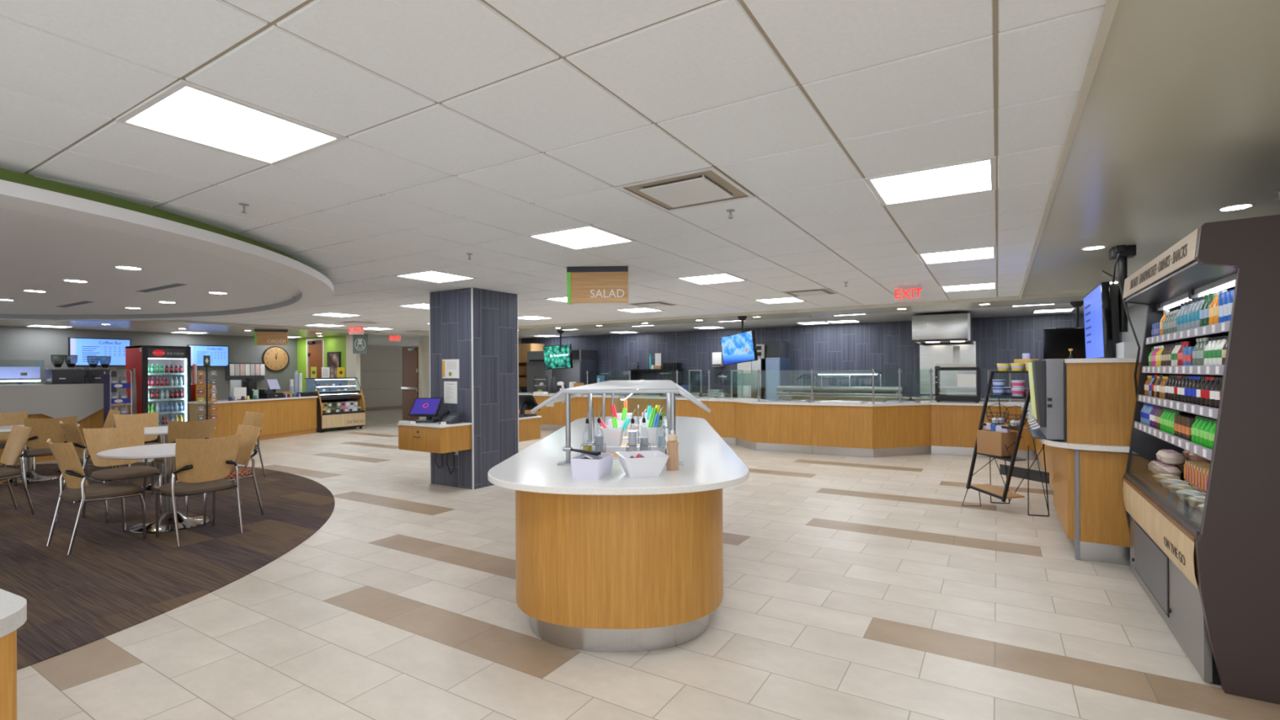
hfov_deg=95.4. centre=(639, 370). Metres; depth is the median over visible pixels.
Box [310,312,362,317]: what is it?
recessed light
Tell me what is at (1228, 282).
lamp
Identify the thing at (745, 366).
instruction sheet
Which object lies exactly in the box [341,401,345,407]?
lunch box
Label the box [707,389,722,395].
box
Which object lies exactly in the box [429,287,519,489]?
tiled column
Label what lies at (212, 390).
bag
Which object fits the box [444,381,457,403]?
paper notice
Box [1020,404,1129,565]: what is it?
counter
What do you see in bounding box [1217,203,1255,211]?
recessed light
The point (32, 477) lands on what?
cafe table
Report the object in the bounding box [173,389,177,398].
drink bottle
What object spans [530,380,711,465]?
sneeze guard
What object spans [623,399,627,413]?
serving tongs
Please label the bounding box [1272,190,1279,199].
sprinkler head
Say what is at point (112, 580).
carpet
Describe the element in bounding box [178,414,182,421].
drink bottle
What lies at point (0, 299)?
recessed light
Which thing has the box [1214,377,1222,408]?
bottle
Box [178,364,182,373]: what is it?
drink bottle
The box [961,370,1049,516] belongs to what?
display rack
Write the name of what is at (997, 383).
cup
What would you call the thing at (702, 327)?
recessed light
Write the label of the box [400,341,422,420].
door
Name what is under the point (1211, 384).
bottle
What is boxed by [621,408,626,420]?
serving tongs
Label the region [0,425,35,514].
cafe chair
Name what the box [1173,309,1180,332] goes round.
bottle
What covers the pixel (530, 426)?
base cabinet
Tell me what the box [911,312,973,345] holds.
exhaust hood
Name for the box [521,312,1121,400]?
wall
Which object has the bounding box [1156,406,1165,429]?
bottle
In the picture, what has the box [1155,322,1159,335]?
carton
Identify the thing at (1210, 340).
bottle
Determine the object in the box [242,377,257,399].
unit
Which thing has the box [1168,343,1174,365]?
bottle
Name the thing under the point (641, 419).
bin
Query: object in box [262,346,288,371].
round clock
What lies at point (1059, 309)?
diffuser
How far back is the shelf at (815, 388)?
12.44 m
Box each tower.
[288,385,293,393]
[289,379,293,393]
[293,370,297,391]
[293,373,297,395]
[297,373,302,391]
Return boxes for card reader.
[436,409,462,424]
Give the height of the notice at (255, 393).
0.200 m
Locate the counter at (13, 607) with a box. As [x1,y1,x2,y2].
[0,588,26,719]
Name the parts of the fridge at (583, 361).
panel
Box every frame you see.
[327,351,341,367]
[688,369,702,392]
[730,369,742,398]
[987,369,1011,402]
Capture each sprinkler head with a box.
[238,203,248,213]
[726,208,734,218]
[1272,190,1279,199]
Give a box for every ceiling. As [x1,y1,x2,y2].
[0,0,1137,346]
[0,179,333,320]
[0,207,301,315]
[0,320,375,338]
[422,0,1279,334]
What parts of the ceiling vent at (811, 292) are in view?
plate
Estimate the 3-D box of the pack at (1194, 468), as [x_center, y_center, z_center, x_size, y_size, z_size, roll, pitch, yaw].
[3.383,0.633,3.484,0.124,0.130,0.045,0,0,23]
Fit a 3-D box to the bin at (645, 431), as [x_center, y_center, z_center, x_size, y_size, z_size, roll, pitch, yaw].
[0.085,0.497,4.482,0.170,0.140,0.170,0,0,2]
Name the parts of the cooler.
sill, kick panel, panel, price rail, price rail, price rail, price rail, edge trim, panel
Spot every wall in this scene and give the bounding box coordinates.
[0,325,297,399]
[297,334,360,427]
[360,344,408,407]
[420,336,429,418]
[518,338,521,392]
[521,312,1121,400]
[1121,304,1147,342]
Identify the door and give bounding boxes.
[306,337,324,377]
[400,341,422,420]
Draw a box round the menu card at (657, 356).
[653,353,662,368]
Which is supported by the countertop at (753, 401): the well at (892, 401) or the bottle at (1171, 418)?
the well at (892, 401)
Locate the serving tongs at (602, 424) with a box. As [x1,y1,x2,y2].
[596,418,607,427]
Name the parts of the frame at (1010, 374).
post, post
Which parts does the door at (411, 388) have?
frame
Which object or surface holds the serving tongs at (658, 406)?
in the bin at (645, 431)
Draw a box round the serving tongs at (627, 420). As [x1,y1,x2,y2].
[621,417,631,431]
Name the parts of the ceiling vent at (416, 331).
plate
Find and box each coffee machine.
[44,355,83,384]
[83,355,116,391]
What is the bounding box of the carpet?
[0,462,334,670]
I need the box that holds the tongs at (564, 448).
[562,446,600,455]
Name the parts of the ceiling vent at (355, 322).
plate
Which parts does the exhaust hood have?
trim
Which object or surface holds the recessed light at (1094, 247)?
in the ceiling at (1179, 124)
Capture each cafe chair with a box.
[0,410,35,472]
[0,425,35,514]
[13,415,77,488]
[46,438,146,555]
[59,421,130,502]
[82,424,162,523]
[84,409,119,468]
[112,411,160,483]
[151,417,217,494]
[155,433,243,546]
[185,424,263,525]
[242,411,266,476]
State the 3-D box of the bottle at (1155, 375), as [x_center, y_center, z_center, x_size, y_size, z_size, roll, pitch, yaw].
[3.443,0.105,3.879,0.061,0.158,0.059,0,0,14]
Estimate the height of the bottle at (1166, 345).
0.150 m
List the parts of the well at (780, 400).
pan lid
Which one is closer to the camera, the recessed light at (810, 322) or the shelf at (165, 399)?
the shelf at (165, 399)
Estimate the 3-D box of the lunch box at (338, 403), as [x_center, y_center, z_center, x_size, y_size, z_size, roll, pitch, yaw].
[-7.642,0.935,14.739,0.102,0.290,0.104,0,0,32]
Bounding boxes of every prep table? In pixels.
[593,391,737,397]
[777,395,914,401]
[911,395,1031,401]
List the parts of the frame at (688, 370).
post, post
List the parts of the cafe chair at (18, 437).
seat, rail, leg, backrest, leg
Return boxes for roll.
[991,417,999,423]
[998,417,1004,423]
[1009,420,1017,426]
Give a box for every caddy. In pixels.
[580,402,606,453]
[626,402,650,451]
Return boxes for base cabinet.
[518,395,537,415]
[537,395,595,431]
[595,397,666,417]
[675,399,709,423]
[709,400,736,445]
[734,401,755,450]
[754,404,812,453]
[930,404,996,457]
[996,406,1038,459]
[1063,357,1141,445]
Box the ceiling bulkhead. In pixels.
[418,0,1119,334]
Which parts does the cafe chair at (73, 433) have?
backrest, leg, seat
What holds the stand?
on the countertop at (753, 401)
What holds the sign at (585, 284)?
hanging from the ceiling at (477, 127)
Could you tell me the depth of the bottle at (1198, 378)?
3.06 m
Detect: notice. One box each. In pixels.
[229,379,241,399]
[233,386,246,399]
[252,389,258,399]
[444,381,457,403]
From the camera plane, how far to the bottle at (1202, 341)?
3.08 m
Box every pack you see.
[1147,460,1162,471]
[1151,462,1173,474]
[1155,448,1177,461]
[1155,465,1181,477]
[1160,451,1185,465]
[1177,461,1185,473]
[1182,449,1189,459]
[1183,460,1207,481]
[1186,451,1210,462]
[1186,462,1210,484]
[1189,463,1210,485]
[1191,465,1209,487]
[1195,466,1209,488]
[1198,467,1209,491]
[1201,469,1209,493]
[1204,471,1208,492]
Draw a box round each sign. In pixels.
[254,328,288,345]
[348,325,364,334]
[352,334,367,353]
[389,334,400,342]
[566,266,628,304]
[894,284,922,302]
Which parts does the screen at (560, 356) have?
screen panel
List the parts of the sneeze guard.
wing glass, post, frame arm, post, post, post, frame arm, glass, post, post, post, wing glass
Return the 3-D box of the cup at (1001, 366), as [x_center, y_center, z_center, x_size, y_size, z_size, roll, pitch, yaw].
[3.861,-0.038,6.190,0.128,0.081,0.128,0,0,-16]
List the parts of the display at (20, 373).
panel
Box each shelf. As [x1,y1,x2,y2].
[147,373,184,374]
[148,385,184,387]
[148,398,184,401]
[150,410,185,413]
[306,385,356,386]
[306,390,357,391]
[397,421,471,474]
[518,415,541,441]
[628,368,684,386]
[776,373,906,396]
[938,386,977,387]
[938,391,977,393]
[970,484,1024,498]
[999,423,1027,430]
[1000,456,1026,461]
[1165,331,1228,342]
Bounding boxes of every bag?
[111,377,118,383]
[111,391,118,398]
[119,377,127,382]
[119,391,127,398]
[119,406,127,413]
[196,370,204,375]
[196,379,204,384]
[196,388,204,393]
[196,397,204,402]
[196,406,204,411]
[196,415,204,420]
[209,370,217,375]
[209,379,217,384]
[209,388,217,393]
[209,396,217,402]
[209,405,217,410]
[209,414,217,419]
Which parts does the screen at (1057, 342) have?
screen panel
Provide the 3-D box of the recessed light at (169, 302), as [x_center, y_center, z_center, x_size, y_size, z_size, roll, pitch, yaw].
[-6.215,-0.906,7.661,0.206,0.018,0.206,0,0,32]
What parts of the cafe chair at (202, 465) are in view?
leg, rail, leg, seat, backrest, leg, leg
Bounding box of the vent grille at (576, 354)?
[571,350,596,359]
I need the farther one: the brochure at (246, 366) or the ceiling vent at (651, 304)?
the brochure at (246, 366)
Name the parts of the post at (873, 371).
post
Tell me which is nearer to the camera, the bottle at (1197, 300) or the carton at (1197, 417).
the carton at (1197, 417)
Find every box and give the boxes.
[321,402,327,408]
[324,408,330,413]
[327,402,332,408]
[332,402,336,408]
[334,408,339,412]
[335,401,341,408]
[337,407,343,412]
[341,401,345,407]
[343,407,348,411]
[345,401,349,407]
[349,401,353,407]
[351,400,357,406]
[518,365,527,373]
[518,377,527,385]
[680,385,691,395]
[689,392,702,396]
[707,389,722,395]
[710,392,727,397]
[737,386,751,397]
[1013,359,1039,370]
[1115,244,1124,253]
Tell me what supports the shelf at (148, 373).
attached to the fridge at (138, 357)
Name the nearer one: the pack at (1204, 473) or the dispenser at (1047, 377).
the pack at (1204, 473)
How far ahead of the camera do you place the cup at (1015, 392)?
5.92 m
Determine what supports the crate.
on the countertop at (753, 401)
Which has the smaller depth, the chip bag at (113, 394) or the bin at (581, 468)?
the bin at (581, 468)
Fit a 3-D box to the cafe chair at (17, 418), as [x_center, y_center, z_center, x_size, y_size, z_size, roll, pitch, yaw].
[-9.158,1.053,8.438,0.588,0.905,0.528,0,0,32]
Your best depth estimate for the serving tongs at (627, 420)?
4.50 m
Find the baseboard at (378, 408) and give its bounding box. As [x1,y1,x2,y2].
[365,405,402,411]
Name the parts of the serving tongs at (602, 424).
tong arm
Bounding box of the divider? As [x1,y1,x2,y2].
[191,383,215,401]
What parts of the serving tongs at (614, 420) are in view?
tong arm, tong arm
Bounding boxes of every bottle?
[150,364,154,373]
[150,377,155,386]
[151,390,155,399]
[151,403,155,412]
[155,364,159,373]
[155,377,159,386]
[155,390,159,399]
[155,403,159,412]
[160,364,164,373]
[160,377,164,386]
[160,390,164,399]
[160,403,164,412]
[160,415,164,424]
[164,364,168,373]
[164,377,168,386]
[164,390,168,398]
[164,403,168,412]
[164,415,168,424]
[169,364,173,373]
[169,377,173,386]
[169,389,173,398]
[169,402,173,411]
[173,364,177,373]
[173,377,177,385]
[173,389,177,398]
[174,402,177,411]
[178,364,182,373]
[178,377,182,385]
[178,389,182,398]
[178,402,182,411]
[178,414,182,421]
[649,352,651,368]
[1140,402,1146,423]
[1142,403,1149,423]
[1144,375,1150,395]
[1144,404,1150,424]
[1146,375,1151,395]
[1146,404,1153,426]
[1148,347,1154,365]
[1148,375,1155,395]
[1149,404,1156,426]
[1151,346,1156,365]
[1151,374,1159,396]
[1151,405,1158,427]
[1153,346,1159,365]
[1153,376,1159,397]
[1154,405,1160,428]
[1155,346,1161,365]
[1155,374,1165,397]
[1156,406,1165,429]
[1158,345,1164,365]
[1159,376,1165,398]
[1160,310,1169,334]
[1160,345,1166,365]
[1160,408,1168,431]
[1161,376,1168,398]
[1162,312,1168,334]
[1162,344,1168,365]
[1162,408,1172,431]
[1164,311,1171,333]
[1164,375,1171,399]
[1165,344,1171,365]
[1165,409,1174,433]
[1167,311,1173,333]
[1167,375,1174,399]
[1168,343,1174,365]
[1168,410,1178,434]
[1170,310,1177,333]
[1170,342,1177,365]
[1170,375,1177,399]
[1172,411,1182,435]
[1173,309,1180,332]
[1173,342,1181,365]
[1173,375,1181,400]
[1176,302,1184,331]
[1177,342,1185,365]
[1177,375,1185,401]
[1180,302,1187,330]
[1180,341,1191,365]
[1180,375,1191,402]
[1183,300,1191,329]
[1184,376,1192,403]
[1187,298,1195,328]
[1187,376,1196,404]
[1191,297,1199,328]
[1191,338,1199,365]
[1191,376,1200,404]
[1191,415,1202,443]
[1195,296,1204,327]
[1195,337,1204,364]
[1195,376,1205,404]
[1195,417,1206,444]
[1199,294,1208,326]
[1199,337,1210,364]
[1199,417,1211,446]
[1200,376,1212,405]
[1203,337,1213,364]
[1204,293,1213,325]
[1204,377,1214,406]
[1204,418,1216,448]
[1207,337,1217,364]
[1208,292,1218,324]
[1208,420,1217,449]
[1209,377,1219,407]
[1212,336,1222,364]
[1213,289,1226,324]
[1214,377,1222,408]
[1217,335,1228,364]
[1221,336,1228,364]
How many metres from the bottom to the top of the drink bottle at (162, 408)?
0.190 m
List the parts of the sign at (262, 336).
rail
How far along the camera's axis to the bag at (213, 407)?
11.30 m
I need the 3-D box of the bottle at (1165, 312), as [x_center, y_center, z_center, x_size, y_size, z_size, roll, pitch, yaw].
[3.484,-0.309,3.856,0.068,0.185,0.067,0,0,26]
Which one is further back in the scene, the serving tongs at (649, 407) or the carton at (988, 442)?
the carton at (988, 442)
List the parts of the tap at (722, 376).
spout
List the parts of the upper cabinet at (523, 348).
cabinet door, cabinet door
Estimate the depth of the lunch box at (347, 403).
14.90 m
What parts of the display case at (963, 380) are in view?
corner post, corner post, warmer lid, corner post, corner post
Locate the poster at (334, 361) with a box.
[327,351,341,377]
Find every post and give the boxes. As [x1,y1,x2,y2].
[675,369,679,397]
[706,369,745,399]
[756,369,810,401]
[809,368,859,402]
[871,368,882,404]
[897,368,915,403]
[928,368,933,402]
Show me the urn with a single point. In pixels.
(560, 384)
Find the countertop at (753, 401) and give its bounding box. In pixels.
[518,392,1031,406]
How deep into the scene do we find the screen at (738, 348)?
10.69 m
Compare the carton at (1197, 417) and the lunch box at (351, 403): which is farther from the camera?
the lunch box at (351, 403)
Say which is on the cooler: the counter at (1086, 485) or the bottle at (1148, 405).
the bottle at (1148, 405)
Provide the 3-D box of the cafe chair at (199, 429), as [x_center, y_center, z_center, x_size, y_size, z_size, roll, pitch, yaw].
[-5.514,1.032,7.056,0.588,0.905,0.528,0,0,29]
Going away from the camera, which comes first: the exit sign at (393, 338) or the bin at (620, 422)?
the bin at (620, 422)
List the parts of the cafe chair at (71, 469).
leg, backrest, leg, seat, rail, leg, leg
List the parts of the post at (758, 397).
post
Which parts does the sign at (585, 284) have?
rail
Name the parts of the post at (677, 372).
post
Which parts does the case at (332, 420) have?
panel, sill, panel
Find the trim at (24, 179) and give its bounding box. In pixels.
[0,168,302,263]
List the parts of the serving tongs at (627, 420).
tong arm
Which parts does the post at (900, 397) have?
post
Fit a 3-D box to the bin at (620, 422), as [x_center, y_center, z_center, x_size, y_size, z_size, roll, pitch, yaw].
[-0.192,0.499,5.133,0.170,0.140,0.170,0,0,2]
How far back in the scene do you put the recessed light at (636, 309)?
10.01 m
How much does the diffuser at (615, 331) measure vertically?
0.004 m
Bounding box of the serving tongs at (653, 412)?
[647,408,657,427]
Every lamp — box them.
[0,379,40,384]
[619,393,631,399]
[1155,272,1235,311]
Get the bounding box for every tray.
[111,382,130,388]
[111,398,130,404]
[275,391,292,395]
[398,420,415,423]
[533,391,547,394]
[819,400,862,404]
[1027,426,1045,439]
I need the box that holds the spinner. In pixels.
[198,355,215,419]
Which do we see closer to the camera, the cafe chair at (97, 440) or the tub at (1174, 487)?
the tub at (1174, 487)
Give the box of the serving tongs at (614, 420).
[611,417,617,427]
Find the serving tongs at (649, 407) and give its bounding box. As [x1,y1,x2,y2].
[646,405,652,419]
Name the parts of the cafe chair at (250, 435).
leg, leg, seat, leg, rail, backrest, leg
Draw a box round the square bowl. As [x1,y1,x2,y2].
[616,450,669,478]
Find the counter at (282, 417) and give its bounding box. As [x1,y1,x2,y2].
[187,395,318,440]
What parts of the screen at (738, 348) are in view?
screen panel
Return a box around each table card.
[311,366,316,377]
[321,367,329,377]
[337,367,345,377]
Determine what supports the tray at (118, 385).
on the rack at (108, 401)
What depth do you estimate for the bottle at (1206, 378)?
2.93 m
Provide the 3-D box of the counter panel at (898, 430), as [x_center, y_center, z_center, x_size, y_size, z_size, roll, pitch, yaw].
[4.580,1.004,10.059,1.738,0.848,0.465,0,0,-18]
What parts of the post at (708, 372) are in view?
post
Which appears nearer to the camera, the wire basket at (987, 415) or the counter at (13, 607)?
the counter at (13, 607)
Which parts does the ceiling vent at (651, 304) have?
plate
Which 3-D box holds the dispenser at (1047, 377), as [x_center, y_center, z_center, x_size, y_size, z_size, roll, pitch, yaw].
[3.656,0.226,4.945,0.586,0.645,1.147,0,0,32]
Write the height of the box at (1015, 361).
0.124 m
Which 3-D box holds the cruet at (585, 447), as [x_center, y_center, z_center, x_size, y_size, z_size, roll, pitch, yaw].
[-0.360,0.414,3.988,0.064,0.302,0.064,0,0,2]
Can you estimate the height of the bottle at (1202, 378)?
0.158 m
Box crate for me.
[573,382,584,386]
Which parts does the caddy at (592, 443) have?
loop handle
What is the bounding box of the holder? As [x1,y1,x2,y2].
[192,364,203,384]
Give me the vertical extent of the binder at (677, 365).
0.160 m
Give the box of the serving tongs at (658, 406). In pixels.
[651,404,660,427]
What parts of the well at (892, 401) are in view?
pan lid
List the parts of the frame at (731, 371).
post, rail, post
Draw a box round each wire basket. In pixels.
[580,443,606,453]
[626,443,650,451]
[985,403,1008,424]
[1003,405,1028,426]
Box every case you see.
[304,377,365,432]
[934,363,980,402]
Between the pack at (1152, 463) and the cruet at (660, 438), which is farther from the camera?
the cruet at (660, 438)
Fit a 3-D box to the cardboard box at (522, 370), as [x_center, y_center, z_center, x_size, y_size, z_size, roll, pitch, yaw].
[-3.467,-0.019,17.911,0.550,0.249,0.300,0,0,32]
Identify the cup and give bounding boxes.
[991,379,1005,386]
[991,386,1005,395]
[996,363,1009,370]
[1004,386,1013,395]
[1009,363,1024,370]
[1011,380,1025,388]
[1011,388,1025,396]
[1023,387,1028,395]
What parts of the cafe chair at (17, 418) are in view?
seat, backrest, leg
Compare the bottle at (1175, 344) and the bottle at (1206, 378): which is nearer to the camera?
the bottle at (1206, 378)
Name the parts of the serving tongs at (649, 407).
tong arm, tong arm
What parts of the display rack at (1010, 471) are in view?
wire leg, wire leg, wire leg, wire leg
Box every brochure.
[229,364,234,375]
[234,364,239,375]
[240,364,244,375]
[244,364,249,375]
[249,364,254,375]
[254,364,259,375]
[259,364,264,375]
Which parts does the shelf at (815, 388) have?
shelf, rail, shelf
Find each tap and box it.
[716,373,728,392]
[718,375,728,377]
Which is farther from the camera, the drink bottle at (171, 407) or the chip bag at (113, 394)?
the drink bottle at (171, 407)
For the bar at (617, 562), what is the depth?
3.02 m
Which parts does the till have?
cash drawer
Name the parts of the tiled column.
corner trim, corner trim, corner trim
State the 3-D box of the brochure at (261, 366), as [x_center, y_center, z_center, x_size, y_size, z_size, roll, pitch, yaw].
[-10.389,-0.029,16.029,0.040,0.309,0.110,0,0,32]
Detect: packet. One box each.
[591,455,602,459]
[983,422,992,430]
[991,423,998,431]
[995,425,1009,432]
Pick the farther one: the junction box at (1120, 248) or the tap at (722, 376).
the tap at (722, 376)
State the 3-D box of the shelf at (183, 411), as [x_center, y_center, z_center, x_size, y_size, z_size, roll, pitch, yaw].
[-9.386,0.832,11.539,0.010,0.038,0.660,0,0,32]
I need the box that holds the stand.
[533,375,547,391]
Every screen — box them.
[67,337,130,365]
[186,344,228,366]
[408,397,443,422]
[518,395,540,417]
[542,329,573,369]
[720,315,757,365]
[1043,301,1085,359]
[1083,244,1136,358]
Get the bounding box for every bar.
[0,383,103,465]
[488,416,749,652]
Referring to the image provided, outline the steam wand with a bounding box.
[83,373,98,383]
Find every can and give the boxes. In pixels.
[1217,293,1223,322]
[1222,291,1228,321]
[1227,289,1233,320]
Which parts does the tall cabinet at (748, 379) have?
control panel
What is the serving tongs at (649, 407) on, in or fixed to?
in the bin at (641, 419)
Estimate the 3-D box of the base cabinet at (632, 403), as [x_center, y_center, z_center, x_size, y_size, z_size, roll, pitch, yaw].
[-0.015,1.032,13.296,2.092,0.848,0.719,0,0,35]
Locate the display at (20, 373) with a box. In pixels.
[0,366,39,384]
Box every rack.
[103,369,132,424]
[225,362,264,380]
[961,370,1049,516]
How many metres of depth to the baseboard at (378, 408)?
22.52 m
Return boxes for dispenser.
[711,352,724,366]
[1027,358,1066,441]
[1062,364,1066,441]
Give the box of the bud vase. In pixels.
[1068,348,1072,358]
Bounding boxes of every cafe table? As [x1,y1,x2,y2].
[0,423,79,484]
[96,443,210,533]
[139,426,215,490]
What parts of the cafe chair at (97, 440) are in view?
leg, rail, leg, backrest, seat, leg, leg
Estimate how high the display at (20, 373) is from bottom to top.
0.300 m
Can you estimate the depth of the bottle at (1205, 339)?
3.02 m
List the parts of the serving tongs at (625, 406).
tong arm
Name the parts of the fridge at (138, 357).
header panel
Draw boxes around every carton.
[568,382,576,387]
[977,429,1016,456]
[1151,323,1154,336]
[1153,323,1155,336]
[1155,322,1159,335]
[1173,413,1190,436]
[1177,415,1194,438]
[1181,416,1195,439]
[1182,346,1186,365]
[1185,417,1195,441]
[1186,346,1194,365]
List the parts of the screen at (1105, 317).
screen panel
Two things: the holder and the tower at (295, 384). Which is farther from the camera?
the tower at (295, 384)
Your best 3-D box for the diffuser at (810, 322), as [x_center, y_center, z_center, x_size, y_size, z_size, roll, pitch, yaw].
[3.865,-1.068,12.995,0.562,0.004,0.562,0,0,32]
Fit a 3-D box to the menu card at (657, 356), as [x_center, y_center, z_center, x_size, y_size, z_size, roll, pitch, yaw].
[0.483,-0.257,15.544,0.200,0.420,0.080,0,0,32]
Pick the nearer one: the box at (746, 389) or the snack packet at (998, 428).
the snack packet at (998, 428)
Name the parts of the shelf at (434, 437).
drawer, power cord, power cord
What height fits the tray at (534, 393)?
0.060 m
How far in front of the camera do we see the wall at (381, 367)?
22.51 m
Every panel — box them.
[811,404,873,457]
[872,404,931,457]
[920,341,976,395]
[1028,360,1046,426]
[1133,520,1168,617]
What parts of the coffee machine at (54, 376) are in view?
cup rail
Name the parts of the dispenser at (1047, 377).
graphic panel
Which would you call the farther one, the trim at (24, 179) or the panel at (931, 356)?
the panel at (931, 356)
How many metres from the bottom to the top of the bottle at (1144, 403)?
0.150 m
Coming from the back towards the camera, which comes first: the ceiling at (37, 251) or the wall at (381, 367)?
the wall at (381, 367)
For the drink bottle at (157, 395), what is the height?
0.190 m
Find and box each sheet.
[737,361,751,373]
[953,346,959,364]
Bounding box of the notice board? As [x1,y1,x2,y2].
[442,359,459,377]
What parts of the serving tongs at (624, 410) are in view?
tong arm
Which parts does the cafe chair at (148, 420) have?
backrest, seat, leg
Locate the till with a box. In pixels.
[258,379,283,398]
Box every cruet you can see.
[582,409,591,450]
[594,408,603,452]
[627,408,636,451]
[639,408,648,450]
[657,406,665,448]
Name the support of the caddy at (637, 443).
on the bar at (617, 562)
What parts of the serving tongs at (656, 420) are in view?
tong arm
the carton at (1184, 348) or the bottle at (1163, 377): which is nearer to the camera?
the carton at (1184, 348)
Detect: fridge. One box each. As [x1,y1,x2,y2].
[125,345,191,443]
[526,350,597,393]
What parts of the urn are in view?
panel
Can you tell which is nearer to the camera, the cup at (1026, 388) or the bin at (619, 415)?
the bin at (619, 415)
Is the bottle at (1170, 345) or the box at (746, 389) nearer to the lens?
the bottle at (1170, 345)
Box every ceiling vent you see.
[55,301,92,307]
[136,283,186,292]
[339,320,380,324]
[403,329,429,332]
[616,166,754,211]
[626,301,678,307]
[781,288,838,297]
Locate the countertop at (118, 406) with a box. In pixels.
[111,403,130,413]
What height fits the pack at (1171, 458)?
0.082 m
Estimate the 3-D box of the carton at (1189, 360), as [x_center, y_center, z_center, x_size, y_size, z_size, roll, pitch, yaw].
[3.061,-0.074,3.197,0.076,0.120,0.076,0,0,32]
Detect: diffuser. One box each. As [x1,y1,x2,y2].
[174,331,200,333]
[306,324,338,326]
[314,312,357,316]
[400,271,471,282]
[404,303,429,308]
[518,315,549,319]
[548,297,567,302]
[614,331,633,333]
[681,274,742,284]
[800,321,826,324]
[1034,308,1073,312]
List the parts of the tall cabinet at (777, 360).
door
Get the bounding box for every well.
[608,394,665,396]
[678,395,724,397]
[768,399,815,401]
[828,400,866,403]
[883,400,920,402]
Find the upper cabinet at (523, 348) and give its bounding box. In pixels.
[518,343,544,386]
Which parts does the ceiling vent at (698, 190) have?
plate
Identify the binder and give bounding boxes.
[596,375,604,395]
[669,362,672,368]
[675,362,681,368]
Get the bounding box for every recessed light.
[0,298,15,301]
[22,289,48,292]
[24,324,74,328]
[61,279,89,282]
[113,265,143,270]
[115,79,345,165]
[123,306,142,308]
[157,301,177,303]
[168,331,208,333]
[207,291,228,294]
[303,324,343,327]
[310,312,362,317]
[364,327,391,329]
[393,269,476,283]
[397,302,429,309]
[518,315,554,319]
[525,224,635,249]
[532,334,559,337]
[544,296,567,302]
[612,331,639,333]
[615,307,663,312]
[675,272,746,284]
[693,326,725,328]
[753,296,806,303]
[795,321,829,324]
[825,320,861,323]
[835,313,866,315]
[864,155,995,205]
[917,244,996,264]
[940,281,996,292]
[1010,303,1055,306]
[1031,307,1075,313]
[1080,245,1106,250]
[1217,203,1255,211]
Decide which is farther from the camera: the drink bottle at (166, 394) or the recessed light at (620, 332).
the recessed light at (620, 332)
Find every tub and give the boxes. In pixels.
[1022,353,1030,359]
[1151,473,1180,482]
[1159,478,1189,488]
[1166,483,1198,493]
[1175,488,1205,500]
[1184,495,1205,507]
[1198,503,1204,512]
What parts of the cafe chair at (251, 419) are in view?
backrest, leg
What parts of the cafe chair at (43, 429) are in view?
leg, leg, seat, backrest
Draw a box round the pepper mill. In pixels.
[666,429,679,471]
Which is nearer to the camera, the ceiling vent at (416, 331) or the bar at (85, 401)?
the bar at (85, 401)
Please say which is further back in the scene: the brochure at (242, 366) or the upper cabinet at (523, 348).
the upper cabinet at (523, 348)
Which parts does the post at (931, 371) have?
post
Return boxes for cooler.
[1122,214,1279,704]
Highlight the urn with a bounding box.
[556,382,565,391]
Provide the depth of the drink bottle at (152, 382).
11.37 m
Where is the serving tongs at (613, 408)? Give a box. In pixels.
[610,404,617,418]
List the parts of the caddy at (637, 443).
loop handle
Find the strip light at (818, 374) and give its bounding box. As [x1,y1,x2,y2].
[817,373,877,374]
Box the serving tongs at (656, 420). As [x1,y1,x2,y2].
[652,413,659,427]
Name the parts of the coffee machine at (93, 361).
cup rail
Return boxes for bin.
[296,391,311,396]
[570,453,613,479]
[600,426,623,446]
[608,418,627,435]
[616,413,632,428]
[639,417,652,425]
[639,425,662,445]
[1113,341,1143,358]
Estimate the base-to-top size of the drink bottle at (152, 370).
0.190 m
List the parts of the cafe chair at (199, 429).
leg, rail, seat, backrest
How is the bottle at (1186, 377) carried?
on the cooler
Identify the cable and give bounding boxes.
[1102,270,1140,396]
[1111,252,1120,284]
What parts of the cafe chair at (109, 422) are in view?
backrest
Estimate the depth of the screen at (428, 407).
7.28 m
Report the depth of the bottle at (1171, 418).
3.40 m
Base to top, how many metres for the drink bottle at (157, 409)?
0.190 m
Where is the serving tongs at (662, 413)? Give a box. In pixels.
[657,412,663,427]
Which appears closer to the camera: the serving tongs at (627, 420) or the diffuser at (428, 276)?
the serving tongs at (627, 420)
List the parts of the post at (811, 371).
post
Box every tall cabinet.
[737,344,766,399]
[765,341,789,399]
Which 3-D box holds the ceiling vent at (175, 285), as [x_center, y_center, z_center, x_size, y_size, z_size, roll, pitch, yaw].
[-5.266,-0.906,6.398,1.060,0.004,0.100,0,0,32]
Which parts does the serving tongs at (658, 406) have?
tong arm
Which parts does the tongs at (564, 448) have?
arm, arm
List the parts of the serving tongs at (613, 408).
tong arm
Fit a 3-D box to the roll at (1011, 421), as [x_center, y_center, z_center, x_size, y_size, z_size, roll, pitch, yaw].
[3.793,0.532,5.911,0.068,0.066,0.066,0,0,32]
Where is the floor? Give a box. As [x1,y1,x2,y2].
[5,408,1279,719]
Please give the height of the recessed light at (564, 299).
0.010 m
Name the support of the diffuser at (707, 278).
attached to the recessed light at (722, 277)
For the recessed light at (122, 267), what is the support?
in the ceiling at (37, 251)
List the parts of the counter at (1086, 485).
panel, corner trim, panel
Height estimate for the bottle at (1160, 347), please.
0.150 m
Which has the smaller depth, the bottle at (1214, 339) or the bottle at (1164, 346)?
the bottle at (1214, 339)

